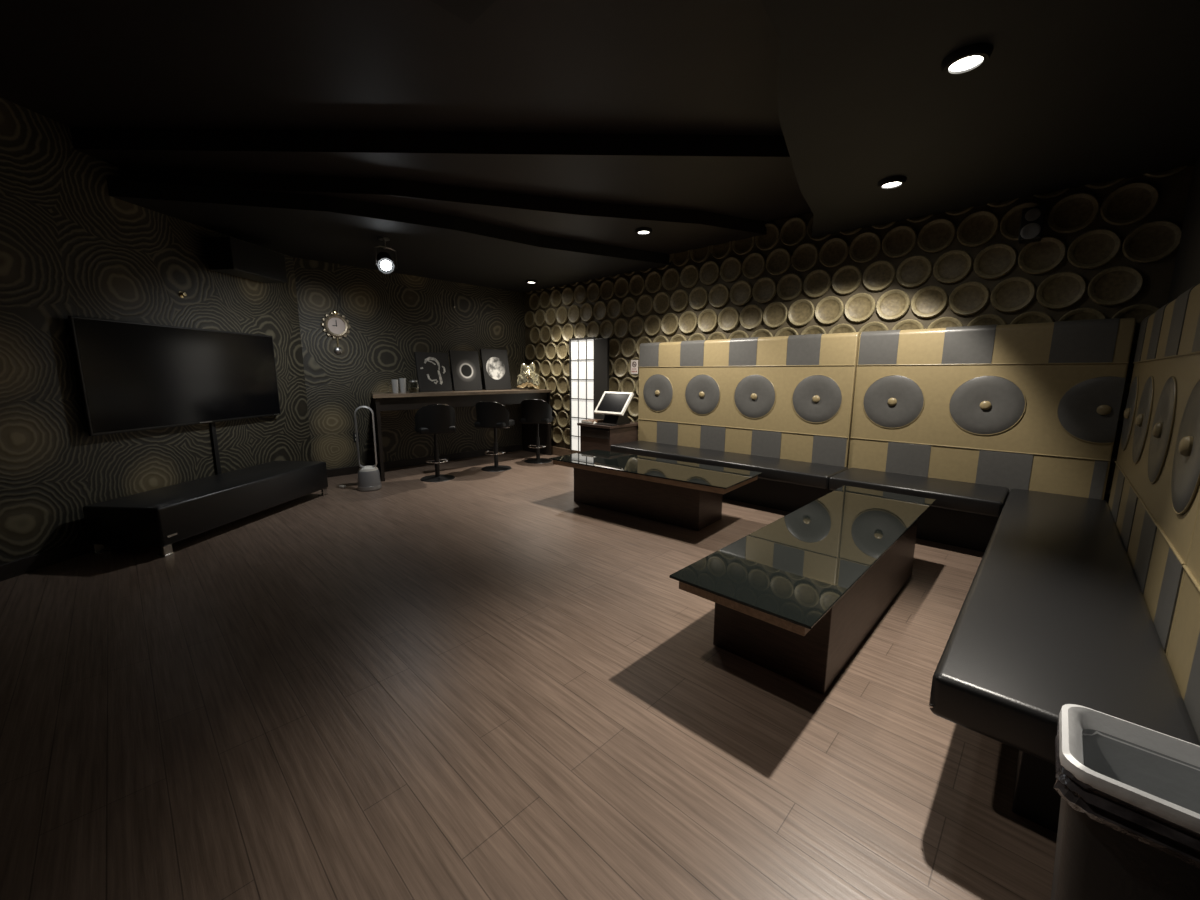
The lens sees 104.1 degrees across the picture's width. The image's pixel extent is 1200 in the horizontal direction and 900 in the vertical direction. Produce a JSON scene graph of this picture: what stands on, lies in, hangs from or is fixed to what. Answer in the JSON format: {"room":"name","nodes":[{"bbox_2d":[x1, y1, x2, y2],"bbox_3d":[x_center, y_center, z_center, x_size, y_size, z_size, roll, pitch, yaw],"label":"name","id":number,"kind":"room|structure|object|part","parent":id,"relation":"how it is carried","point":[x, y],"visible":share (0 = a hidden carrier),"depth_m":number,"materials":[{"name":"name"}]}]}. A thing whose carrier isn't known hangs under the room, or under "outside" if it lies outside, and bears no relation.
{"room":"karaoke room","nodes":[
{"label":"karaoke room","id":0,"kind":"room"},
{"bbox_2d":[0,97,312,564],"bbox_3d":[-3.782,-0.823,3.094,0.100,3.200,4.983,1,9,5],"label":"wall","id":1,"kind":"structure","parent":0,"point":[68,246],"depth_m":3.35,"materials":[{"name":"paper"}]},
{"bbox_2d":[0,539,110,580],"bbox_3d":[-3.728,0.707,3.339,0.023,0.100,4.883,1,9,5],"label":"baseboard","id":2,"kind":"structure","parent":1,"relation":"attached to","point":[21,566],"depth_m":3.15,"materials":[{"name":"black wood"}]},
{"bbox_2d":[68,315,280,435],"bbox_3d":[-3.603,-0.658,4.180,0.072,0.840,1.800,1,9,5],"label":"television","id":3,"kind":"object","parent":1,"relation":"attached to","point":[133,376],"visible":1,"depth_m":3.89,"materials":[{"name":"black plastic"}]},
{"bbox_2d":[179,291,186,297],"bbox_3d":[-3.620,-1.352,4.069,0.034,0.052,0.052,1,9,5],"label":"door pull","id":4,"kind":"object","parent":1,"relation":"attached to","point":[181,294],"visible":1,"depth_m":4.06,"materials":[{"name":"gold metal"}]},
{"bbox_2d":[209,422,221,474],"bbox_3d":[-3.622,0.104,4.428,0.021,0.740,0.044,1,9,5],"label":"cable cover","id":5,"kind":"object","parent":1,"relation":"attached to","point":[213,433],"visible":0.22,"depth_m":4.40,"materials":[{"name":"black plastic"}]},
{"bbox_2d":[205,237,286,282],"bbox_3d":[-3.436,-1.832,4.561,0.299,0.280,0.674,1,9,5],"label":"wall speaker","id":6,"kind":"object","parent":1,"relation":"attached to","point":[227,255],"visible":1,"depth_m":4.38,"materials":[{"name":"black plastic"}]},
{"bbox_2d":[107,179,670,292],"bbox_3d":[-1.835,-2.203,5.001,3.000,0.120,4.850,9,13,43],"label":"ceiling","id":7,"kind":"structure","parent":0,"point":[328,229],"depth_m":4.63,"materials":[{"name":"black paint"}]},
{"bbox_2d":[374,237,397,273],"bbox_3d":[-2.130,-1.920,4.672,0.196,0.333,0.265,-3,10,-21],"label":"spotlight","id":8,"kind":"object","parent":7,"relation":"hanging from","point":[384,262],"visible":1,"depth_m":4.61,"materials":[{"name":"black metal"}]},
{"bbox_3d":[-2.115,-2.025,4.591,0.100,0.100,0.100,9,13,43],"label":"stem","id":9,"kind":"part","parent":8,"relation":"part of","materials":[{"name":"black metal"}]},
{"bbox_2d":[525,280,536,283],"bbox_3d":[-0.976,-2.397,6.671,0.170,0.030,0.170,9,13,43],"label":"recessed light","id":10,"kind":"object","parent":7,"relation":"attached to","point":[527,281],"visible":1,"depth_m":6.64,"materials":[{"name":"black"}]},
{"bbox_2d":[0,0,783,135],"bbox_3d":[-1.231,-2.200,2.710,7.110,0.100,7.324,9,13,43],"label":"ceiling","id":11,"kind":"structure","parent":0,"point":[686,67],"depth_m":2.59,"materials":[{"name":"black paint"}]},
{"bbox_2d":[430,0,495,24],"bbox_3d":[-0.479,-1.705,1.182,0.800,0.380,0.800,9,13,43],"label":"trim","id":12,"kind":"structure","parent":11,"relation":"attached to","point":[468,11],"depth_m":1.69,"materials":[{"name":"black paint"}]},
{"bbox_2d":[293,257,525,469],"bbox_3d":[-2.416,-1.410,6.712,0.100,3.200,3.268,9,13,43],"label":"wall","id":13,"kind":"structure","parent":0,"point":[392,317],"depth_m":6.22,"materials":[{"name":"paper"}]},
{"bbox_2d":[321,310,350,353],"bbox_3d":[-3.227,-1.445,5.745,0.048,0.524,0.334,9,13,43],"label":"wall clock","id":14,"kind":"object","parent":13,"relation":"attached to","point":[334,324],"visible":1,"depth_m":5.73,"materials":[{"name":"silver metal"}]},
{"bbox_2d":[353,433,359,441],"bbox_3d":[-3.155,-0.162,6.064,0.010,0.116,0.072,9,13,43],"label":"wall outlet","id":15,"kind":"object","parent":13,"relation":"attached to","point":[354,434],"visible":0.56,"depth_m":6.05,"materials":[{"name":"black plastic"}]},
{"bbox_2d":[327,444,522,477],"bbox_3d":[-2.385,0.127,6.914,0.020,0.100,3.188,9,13,43],"label":"baseboard","id":16,"kind":"structure","parent":13,"relation":"attached to","point":[335,472],"depth_m":6.68,"materials":[{"name":"black wood"}]},
{"bbox_2d":[70,127,811,221],"bbox_3d":[-1.306,-2.268,3.867,5.300,0.140,5.710,9,13,43],"label":"ceiling","id":17,"kind":"structure","parent":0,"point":[753,177],"depth_m":3.43,"materials":[{"name":"black paint"}]},
{"bbox_2d":[118,167,767,253],"bbox_3d":[-1.473,-2.241,4.499,4.200,0.120,5.050,9,13,43],"label":"ceiling","id":18,"kind":"structure","parent":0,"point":[673,230],"depth_m":4.20,"materials":[{"name":"black paint"}]},
{"bbox_2d":[0,450,1056,899],"bbox_3d":[-1.242,0.814,3.203,7.110,0.050,7.324,9,13,43],"label":"floor","id":19,"kind":"structure","parent":0,"point":[477,684],"depth_m":1.77,"materials":[{"name":"brown wood"}]},
{"bbox_2d":[83,461,327,556],"bbox_3d":[-3.293,0.438,4.184,0.592,0.362,1.786,1,9,5],"label":"tv stand","id":20,"kind":"object","parent":19,"relation":"on","point":[163,517],"visible":1,"depth_m":3.64,"materials":[{"name":"black wood"}]},
{"bbox_2d":[354,406,381,491],"bbox_3d":[-2.600,-0.023,5.219,0.245,0.942,0.245,-4,10,-24],"label":"tower fan","id":21,"kind":"object","parent":19,"relation":"on","point":[368,476],"visible":1,"depth_m":5.18,"materials":[{"name":"grey plastic"}]},
{"bbox_2d":[414,404,455,481],"bbox_3d":[-2.013,-0.105,5.751,0.482,0.936,0.448,-5,11,-31],"label":"bar stool","id":22,"kind":"object","parent":19,"relation":"on","point":[435,419],"visible":1,"depth_m":5.56,"materials":[{"name":"black leather"}]},
{"bbox_3d":[-2.022,-0.260,5.742,0.420,0.085,0.400,-5,11,-31],"label":"seat","id":23,"kind":"part","parent":22,"relation":"part of","materials":[{"name":"black leather"}]},
{"bbox_3d":[-1.948,-0.380,5.598,0.482,0.330,0.201,-5,11,-31],"label":"backrest","id":24,"kind":"part","parent":22,"relation":"part of","materials":[{"name":"black leather"}]},
{"bbox_3d":[-2.023,0.057,5.793,0.056,0.556,0.056,-5,11,-31],"label":"post","id":25,"kind":"part","parent":22,"relation":"part of","materials":[{"name":"black plastic"}]},
{"bbox_2d":[371,389,551,481],"bbox_3d":[-1.966,-0.322,6.744,0.747,1.045,2.715,9,13,43],"label":"bar counter","id":26,"kind":"object","parent":19,"relation":"on","point":[384,401],"depth_m":6.38,"materials":[{"name":"brown wood"}]},
{"bbox_3d":[-2.784,-0.169,5.918,0.038,1.004,0.753,-4,10,-26],"label":"panel","id":27,"kind":"part","parent":26,"relation":"part of","materials":[{"name":"brown wood"}]},
{"bbox_2d":[391,379,398,392],"bbox_3d":[-2.606,-0.811,5.957,0.080,0.170,0.080,9,13,43],"label":"drinking glass","id":28,"kind":"object","parent":26,"relation":"on","point":[394,381],"visible":0.91,"depth_m":5.93,"materials":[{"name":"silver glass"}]},
{"bbox_2d":[399,378,405,392],"bbox_3d":[-2.536,-0.830,6.027,0.084,0.185,0.084,9,13,43],"label":"drinking glass","id":29,"kind":"object","parent":26,"relation":"on","point":[402,381],"visible":1,"depth_m":6.00,"materials":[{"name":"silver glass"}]},
{"bbox_2d":[408,380,418,392],"bbox_3d":[-2.428,-0.831,6.096,0.132,0.165,0.132,9,13,43],"label":"glass jar","id":30,"kind":"object","parent":26,"relation":"on","point":[413,386],"visible":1,"depth_m":6.05,"materials":[{"name":"black"}]},
{"bbox_2d":[414,352,452,391],"bbox_3d":[-2.287,-1.072,6.444,0.112,0.532,0.475,9,13,43],"label":"print","id":31,"kind":"object","parent":26,"relation":"on","point":[433,369],"visible":0.99,"depth_m":6.42,"materials":[{"name":"black paper"}]},
{"bbox_2d":[371,389,551,397],"bbox_3d":[-1.964,-0.818,6.663,0.747,0.040,2.715,9,13,43],"label":"countertop","id":32,"kind":"structure","parent":26,"relation":"on","point":[478,392],"depth_m":6.20,"materials":[{"name":"brown wood"}]},
{"bbox_2d":[449,350,481,390],"bbox_3d":[-1.945,-1.148,6.795,0.118,0.572,0.455,9,13,43],"label":"print","id":33,"kind":"object","parent":26,"relation":"on","point":[465,367],"visible":0.91,"depth_m":6.77,"materials":[{"name":"black paper"}]},
{"bbox_2d":[480,349,510,389],"bbox_3d":[-1.589,-1.227,7.159,0.125,0.611,0.465,9,13,43],"label":"print","id":34,"kind":"object","parent":26,"relation":"on","point":[495,366],"visible":0.97,"depth_m":7.13,"materials":[{"name":"black paper"}]},
{"bbox_2d":[517,362,539,389],"bbox_3d":[-1.122,-1.157,7.322,0.368,0.421,0.229,-2,9,-11],"label":"sculpture","id":35,"kind":"object","parent":26,"relation":"on","point":[528,378],"visible":1,"depth_m":7.26,"materials":[{"name":"gold"}]},
{"bbox_3d":[-1.047,-0.451,7.679,0.714,1.004,0.040,9,13,43],"label":"panel","id":36,"kind":"part","parent":26,"relation":"part of","materials":[{"name":"brown wood"}]},
{"bbox_2d":[474,401,514,471],"bbox_3d":[-1.430,-0.202,6.359,0.482,0.936,0.448,3,10,14],"label":"bar stool","id":37,"kind":"object","parent":19,"relation":"on","point":[495,415],"visible":1,"depth_m":6.15,"materials":[{"name":"black leather"}]},
{"bbox_3d":[-1.459,-0.476,6.193,0.482,0.330,0.201,3,10,14],"label":"backrest","id":38,"kind":"part","parent":37,"relation":"part of","materials":[{"name":"black leather"}]},
{"bbox_3d":[-1.425,-0.358,6.352,0.420,0.085,0.400,3,10,14],"label":"seat","id":39,"kind":"part","parent":37,"relation":"part of","materials":[{"name":"black leather"}]},
{"bbox_3d":[-1.426,-0.041,6.404,0.056,0.556,0.056,3,10,14],"label":"post","id":40,"kind":"part","parent":37,"relation":"part of","materials":[{"name":"black plastic"}]},
{"bbox_2d":[520,399,553,463],"bbox_3d":[-0.929,-0.293,6.926,0.482,0.936,0.448,2,9,9],"label":"bar stool","id":41,"kind":"object","parent":19,"relation":"on","point":[533,411],"visible":1,"depth_m":6.72,"materials":[{"name":"black leather"}]},
{"bbox_3d":[-0.947,-0.567,6.757,0.482,0.330,0.201,2,9,9],"label":"backrest","id":42,"kind":"part","parent":41,"relation":"part of","materials":[{"name":"black leather"}]},
{"bbox_3d":[-0.925,-0.449,6.919,0.420,0.085,0.400,2,9,9],"label":"seat","id":43,"kind":"part","parent":41,"relation":"part of","materials":[{"name":"black leather"}]},
{"bbox_3d":[-0.926,-0.132,6.971,0.056,0.556,0.056,2,9,9],"label":"post","id":44,"kind":"part","parent":41,"relation":"part of","materials":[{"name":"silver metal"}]},
{"bbox_2d":[577,422,637,451],"bbox_3d":[0.120,-0.037,6.250,0.595,0.655,0.610,9,13,43],"label":"base cabinet","id":45,"kind":"object","parent":19,"relation":"on","point":[592,436],"visible":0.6,"depth_m":6.02,"materials":[{"name":"brown wood"}]},
{"bbox_2d":[581,419,602,423],"bbox_3d":[-0.097,-0.384,6.230,0.190,0.035,0.262,7,12,37],"label":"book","id":46,"kind":"object","parent":45,"relation":"on","point":[591,421],"visible":0.91,"depth_m":6.16,"materials":[{"name":"white paper"}]},
{"bbox_3d":[-0.072,-0.219,6.014,0.500,0.120,0.012,9,13,43],"label":"drawer","id":47,"kind":"part","parent":45,"relation":"part of","materials":[{"name":"brown wood"}]},
{"bbox_2d":[595,423,616,425],"bbox_3d":[0.075,-0.327,5.946,0.300,0.016,0.100,9,13,43],"label":"keyboard","id":48,"kind":"object","parent":45,"relation":"on","point":[606,424],"visible":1,"depth_m":5.89,"materials":[{"name":"black plastic"}]},
{"bbox_2d":[594,391,633,424],"bbox_3d":[0.200,-0.547,6.077,0.490,0.409,0.308,9,13,43],"label":"monitor","id":49,"kind":"object","parent":45,"relation":"on","point":[614,405],"visible":1,"depth_m":6.02,"materials":[{"name":"white plastic"}]},
{"bbox_2d":[549,450,761,530],"bbox_3d":[0.450,0.362,4.456,1.915,0.450,0.735,8,12,39],"label":"table","id":50,"kind":"object","parent":19,"relation":"on","point":[688,495],"visible":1,"depth_m":4.20,"materials":[{"name":"black glass"}]},
{"bbox_3d":[0.451,0.146,4.421,1.915,0.012,0.735,8,12,39],"label":"glass","id":51,"kind":"part","parent":50,"relation":"part of","materials":[{"name":"black"}]},
{"bbox_2d":[669,485,935,693],"bbox_3d":[1.306,0.660,2.651,0.590,0.450,2.300,9,13,43],"label":"table","id":52,"kind":"object","parent":19,"relation":"on","point":[795,597],"visible":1,"depth_m":2.14,"materials":[{"name":"black glass"}]},
{"bbox_3d":[1.307,0.444,2.616,0.590,0.012,2.300,9,13,43],"label":"glass","id":53,"kind":"part","parent":52,"relation":"part of","materials":[{"name":"black glass"}]},
{"bbox_2d":[610,440,1008,551],"bbox_3d":[1.651,0.329,4.727,3.688,0.437,0.601,9,13,43],"label":"bench","id":54,"kind":"object","parent":19,"relation":"on","point":[966,515],"visible":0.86,"depth_m":4.01,"materials":[{"name":"black leather"}]},
{"bbox_2d":[610,440,848,488],"bbox_3d":[1.233,0.106,5.084,2.547,0.117,0.579,9,13,43],"label":"seat cushion","id":55,"kind":"object","parent":54,"relation":"on","point":[816,475],"depth_m":4.68,"materials":[{"name":"black leather"}]},
{"bbox_2d":[829,468,1008,516],"bbox_3d":[2.568,0.317,3.826,1.137,0.117,0.601,9,13,43],"label":"seat cushion","id":56,"kind":"object","parent":54,"relation":"on","point":[988,500],"depth_m":3.63,"materials":[{"name":"black leather"}]},
{"bbox_2d":[929,488,1199,832],"bbox_3d":[2.264,0.718,2.361,0.518,0.437,3.198,9,13,43],"label":"bench","id":57,"kind":"object","parent":19,"relation":"on","point":[1054,613],"visible":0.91,"depth_m":1.52,"materials":[{"name":"black leather"}]},
{"bbox_2d":[1051,704,1199,899],"bbox_3d":[1.052,0.873,0.863,0.365,0.606,0.248,9,13,43],"label":"waste bin","id":58,"kind":"object","parent":19,"relation":"on","point":[1129,822],"visible":1,"depth_m":0.85,"materials":[{"name":"black plastic"}]},
{"bbox_2d":[635,227,651,234],"bbox_3d":[0.437,-2.189,4.687,0.170,0.030,0.170,9,13,43],"label":"recessed light","id":59,"kind":"object","parent":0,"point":[642,230],"visible":1,"depth_m":4.64,"materials":[{"name":"black"}]},
{"bbox_2d":[524,166,1193,503],"bbox_3d":[1.263,-1.198,5.492,7.110,3.200,0.134,9,13,43],"label":"wall","id":60,"kind":"structure","parent":0,"point":[1106,250],"depth_m":4.09,"materials":[{"name":"brown metal"}]},
{"bbox_2d":[551,446,579,455],"bbox_3d":[-0.366,0.070,7.213,2.500,0.130,0.045,9,13,43],"label":"baseboard","id":61,"kind":"structure","parent":60,"relation":"attached to","point":[558,451],"depth_m":7.41,"materials":[{"name":"brown wood"}]},
{"bbox_2d":[569,337,595,450],"bbox_3d":[-0.261,-0.803,6.931,0.537,1.675,0.025,9,13,43],"label":"shoji panel","id":62,"kind":"object","parent":60,"relation":"attached to","point":[581,350],"visible":0.82,"depth_m":6.93,"materials":[{"name":"white paper"}]},
{"bbox_2d":[594,338,608,419],"bbox_3d":[0.022,-0.699,6.659,0.258,1.730,0.040,9,13,43],"label":"sliding panel","id":63,"kind":"object","parent":60,"relation":"attached to","point":[601,346],"visible":0.49,"depth_m":6.57,"materials":[{"name":"grey wood"}]},
{"bbox_2d":[631,360,637,373],"bbox_3d":[0.454,-1.098,6.193,0.120,0.180,0.012,9,13,43],"label":"wall sign","id":64,"kind":"object","parent":60,"relation":"attached to","point":[634,363],"visible":1,"depth_m":6.19,"materials":[{"name":"beige"}]},
{"bbox_2d":[638,332,859,467],"bbox_3d":[1.429,-0.569,5.233,2.552,1.324,0.096,9,13,43],"label":"panel","id":65,"kind":"object","parent":60,"relation":"attached to","point":[791,397],"visible":1,"depth_m":4.98,"materials":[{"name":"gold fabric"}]},
{"bbox_2d":[848,318,1135,499],"bbox_3d":[2.969,-0.329,3.795,1.672,1.324,0.096,9,13,43],"label":"panel","id":66,"kind":"object","parent":60,"relation":"attached to","point":[1029,406],"visible":0.99,"depth_m":3.64,"materials":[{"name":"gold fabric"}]},
{"bbox_2d":[1018,205,1045,243],"bbox_3d":[3.147,-1.636,3.411,0.124,0.220,0.166,9,13,43],"label":"wall speaker","id":67,"kind":"object","parent":60,"relation":"attached to","point":[1032,218],"visible":1,"depth_m":3.36,"materials":[{"name":"black plastic"}]},
{"bbox_2d":[1167,157,1199,302],"bbox_3d":[1.284,-0.387,0.538,0.100,3.200,7.324,9,13,43],"label":"wall","id":68,"kind":"structure","parent":0,"point":[1186,273],"depth_m":2.76,"materials":[{"name":"paint"}]},
{"bbox_2d":[761,0,1199,236],"bbox_3d":[0.446,-1.704,1.196,2.410,0.380,7.194,9,13,43],"label":"ceiling","id":69,"kind":"structure","parent":68,"relation":"attached to","point":[1070,94],"depth_m":2.25,"materials":[{"name":"black paint"}]},
{"bbox_2d":[878,176,906,189],"bbox_3d":[1.987,-1.817,3.187,0.170,0.030,0.170,9,13,43],"label":"recessed light","id":70,"kind":"object","parent":69,"relation":"in","point":[892,182],"visible":1,"depth_m":3.16,"materials":[{"name":"black"}]},
{"bbox_2d":[941,43,992,75],"bbox_3d":[1.520,-1.615,1.944,0.170,0.030,0.170,9,13,43],"label":"recessed light","id":71,"kind":"object","parent":69,"relation":"in","point":[967,59],"visible":1,"depth_m":1.93,"materials":[{"name":"black"}]},
{"bbox_2d":[1108,283,1199,655],"bbox_3d":[2.717,-0.083,2.288,0.096,1.324,2.486,9,13,43],"label":"panel","id":72,"kind":"object","parent":68,"relation":"attached to","point":[1154,504],"visible":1,"depth_m":1.95,"materials":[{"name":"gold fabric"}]},
{"bbox_2d":[1167,508,1199,741],"bbox_3d":[1.621,0.096,1.169,0.096,1.324,0.652,9,13,43],"label":"panel","id":73,"kind":"object","parent":68,"relation":"attached to","point":[1183,656],"visible":0.75,"depth_m":1.35,"materials":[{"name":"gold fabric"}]}
]}

